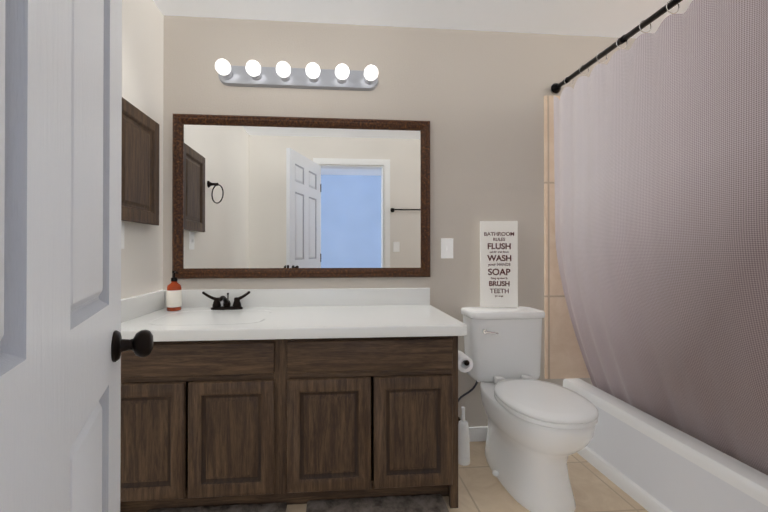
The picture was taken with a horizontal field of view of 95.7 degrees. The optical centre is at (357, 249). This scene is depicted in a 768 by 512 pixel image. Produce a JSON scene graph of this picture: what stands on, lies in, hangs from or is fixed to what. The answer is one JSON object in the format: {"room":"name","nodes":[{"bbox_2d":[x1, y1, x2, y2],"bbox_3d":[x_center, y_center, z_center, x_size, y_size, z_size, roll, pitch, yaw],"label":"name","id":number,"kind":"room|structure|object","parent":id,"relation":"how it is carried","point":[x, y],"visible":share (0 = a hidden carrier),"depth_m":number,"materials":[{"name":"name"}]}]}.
{"room":"bathroom","nodes":[
{"label":"bathroom","id":0,"kind":"room"},
{"bbox_2d":[121,0,163,299],"bbox_3d":[-1.042,-0.089,0.838,0.120,2.390,2.100,0,0,-4],"label":"wall","id":1,"kind":"structure","parent":0,"point":[142,91],"depth_m":1.69,"materials":[{"name":"beige paint"}]},
{"bbox_2d":[121,222,123,248],"bbox_3d":[-1.022,-0.061,1.491,0.014,0.116,0.072,0,0,-4],"label":"switch plate","id":2,"kind":"object","parent":1,"relation":"attached to","point":[122,235],"visible":0.25,"depth_m":1.51,"materials":[{"name":"white plastic"}]},
{"bbox_2d":[121,97,158,225],"bbox_3d":[-1.011,-0.378,1.567,0.048,0.513,0.373,0,0,-4],"label":"medicine cabinet","id":3,"kind":"object","parent":1,"relation":"attached to","point":[140,172],"visible":0.67,"depth_m":1.58,"materials":[{"name":"brown wood"}]},
{"bbox_2d":[121,290,163,323],"bbox_3d":[-1.028,0.267,1.603,0.020,0.097,0.531,0,0,-4],"label":"backsplash","id":4,"kind":"structure","parent":1,"relation":"attached to","point":[131,307],"depth_m":1.64,"materials":[{"name":"white stone"}]},
{"bbox_2d":[163,15,635,426],"bbox_3d":[0.456,-0.083,2.064,3.290,2.390,0.120,0,0,-4],"label":"wall","id":5,"kind":"structure","parent":0,"point":[475,99],"depth_m":2.01,"materials":[{"name":"paint"}]},
{"bbox_2d":[215,59,377,90],"bbox_3d":[-0.319,-0.957,1.880,0.885,0.108,0.136,0,0,-4],"label":"vanity light bar","id":6,"kind":"object","parent":5,"relation":"attached to","point":[281,74],"visible":1,"depth_m":1.91,"materials":[{"name":"silver metal"}]},
{"bbox_2d":[172,114,429,278],"bbox_3d":[-0.293,-0.289,1.932,1.422,0.894,0.030,0,0,-4],"label":"mirror","id":7,"kind":"object","parent":5,"relation":"attached to","point":[277,197],"visible":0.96,"depth_m":1.94,"materials":[{"name":"mirror"},{"name":"glass"}]},
{"bbox_2d":[441,238,452,257],"bbox_3d":[0.518,-0.005,2.000,0.072,0.116,0.014,0,0,-4],"label":"switch plate","id":8,"kind":"object","parent":5,"relation":"attached to","point":[446,247],"visible":1,"depth_m":2.00,"materials":[{"name":"white plastic"}]},
{"bbox_2d":[458,380,479,422],"bbox_3d":[0.593,0.835,1.943,0.155,0.263,0.106,0,0,-4],"label":"water supply valve","id":9,"kind":"object","parent":5,"relation":"attached to","point":[469,391],"visible":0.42,"depth_m":1.91,"materials":[{"name":"black metal"}]},
{"bbox_2d":[469,426,487,441],"bbox_3d":[0.791,1.071,2.017,0.788,0.082,0.012,0,0,-4],"label":"baseboard","id":10,"kind":"structure","parent":5,"relation":"attached to","point":[477,434],"depth_m":1.99,"materials":[{"name":"white wood"}]},
{"bbox_2d":[551,0,767,474],"bbox_3d":[1.355,-0.038,1.259,0.313,1.892,1.602,0,0,-4],"label":"shower curtain","id":11,"kind":"object","parent":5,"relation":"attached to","point":[661,177],"visible":0.98,"depth_m":1.35,"materials":[{"name":"purple fabric"}]},
{"bbox_2d":[153,0,692,38],"bbox_3d":[0.535,-1.333,1.023,3.290,0.100,2.220,0,0,-4],"label":"ceiling","id":12,"kind":"structure","parent":0,"point":[609,18],"depth_m":1.88,"materials":[{"name":"paint"}]},
{"bbox_2d":[286,441,647,511],"bbox_3d":[0.535,1.157,1.011,3.290,0.100,2.220,0,0,-4],"label":"floor","id":13,"kind":"structure","parent":0,"point":[481,488],"depth_m":1.58,"materials":[{"name":"tile"}]},
{"bbox_2d":[148,502,286,511],"bbox_3d":[-0.569,1.096,1.189,0.575,0.022,0.580,0,0,-4],"label":"rug","id":14,"kind":"object","parent":13,"relation":"on","point":[274,507],"visible":1,"depth_m":1.46,"materials":[{"name":"grey fabric"}]},
{"bbox_2d":[120,336,457,511],"bbox_3d":[-0.313,0.735,1.677,1.458,0.750,0.526,0,0,-4],"label":"bathroom vanity","id":15,"kind":"object","parent":13,"relation":"on","point":[290,396],"depth_m":1.43,"materials":[{"name":"brown wood"}]},
{"bbox_2d":[121,304,466,343],"bbox_3d":[-0.302,0.338,1.654,1.476,0.045,0.537,0,0,-4],"label":"countertop","id":16,"kind":"structure","parent":15,"relation":"on","point":[301,321],"depth_m":1.47,"materials":[{"name":"white stone"}]},
{"bbox_2d":[166,271,181,310],"bbox_3d":[-0.948,0.212,1.792,0.069,0.204,0.069,0,0,-4],"label":"soap bottle","id":17,"kind":"object","parent":16,"relation":"on","point":[174,295],"visible":1,"depth_m":1.76,"materials":[{"name":"brown"}]},
{"bbox_2d":[202,291,249,309],"bbox_3d":[-0.687,0.267,1.787,0.247,0.096,0.140,0,0,-4],"label":"faucet","id":18,"kind":"object","parent":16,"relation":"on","point":[216,305],"visible":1,"depth_m":1.81,"materials":[{"name":"black metal"}]},
{"bbox_2d":[458,350,472,372],"bbox_3d":[0.472,0.523,1.630,0.099,0.074,0.176,0,0,-4],"label":"toilet paper roll","id":19,"kind":"object","parent":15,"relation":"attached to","point":[465,363],"visible":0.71,"depth_m":1.57,"materials":[{"name":"white paper"}]},
{"bbox_2d":[306,494,448,511],"bbox_3d":[0.099,1.096,1.239,0.595,0.022,0.580,0,0,-4],"label":"rug","id":20,"kind":"object","parent":13,"relation":"on","point":[426,503],"visible":1,"depth_m":1.48,"materials":[{"name":"grey fabric"}]},
{"bbox_2d":[458,406,469,465],"bbox_3d":[0.552,0.966,1.810,0.068,0.287,0.068,0,0,-4],"label":"toilet brush","id":21,"kind":"object","parent":13,"relation":"on","point":[463,446],"visible":0.92,"depth_m":1.79,"materials":[{"name":"white plastic"}]},
{"bbox_2d":[461,306,598,511],"bbox_3d":[0.816,0.719,1.676,0.420,0.781,0.682,0,0,-4],"label":"toilet","id":22,"kind":"object","parent":13,"relation":"on","point":[539,432],"visible":1,"depth_m":1.56,"materials":[{"name":"white ceramic"}]},
{"bbox_2d":[480,221,517,307],"bbox_3d":[0.802,0.084,1.971,0.205,0.490,0.017,0,0,5],"label":"sign","id":23,"kind":"object","parent":22,"relation":"on","point":[498,263],"visible":1,"depth_m":1.96,"materials":[{"name":"white"}]},
{"bbox_2d":[563,378,767,511],"bbox_3d":[1.644,0.935,1.274,0.795,0.345,1.618,0,0,-4],"label":"bathtub","id":24,"kind":"object","parent":13,"relation":"on","point":[648,462],"visible":0.56,"depth_m":1.44,"materials":[{"name":"white ceramic"}]},
{"bbox_3d":[0.613,-0.093,-0.030,3.050,2.390,0.120,0,0,-4],"label":"wall","id":25,"kind":"structure","parent":0,"visible":0},
{"bbox_2d":[0,0,152,511],"bbox_3d":[-0.294,0.070,0.307,0.148,2.050,0.722,0,0,-26],"label":"door","id":26,"kind":"structure","parent":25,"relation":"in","point":[63,344],"depth_m":0.34,"materials":[{"name":"white paint"}]},
{"bbox_3d":[2.120,-0.088,1.075,0.120,2.390,2.100,0,0,-4],"label":"wall","id":27,"kind":"structure","parent":0,"visible":0},
{"bbox_2d":[544,95,589,378],"bbox_3d":[1.521,-0.073,2.077,0.840,1.670,0.012,0,0,-4],"label":"tiled wall","id":28,"kind":"structure","parent":27,"relation":"attached to","point":[563,358],"depth_m":2.02,"materials":[{"name":"beige tile"}]}
]}

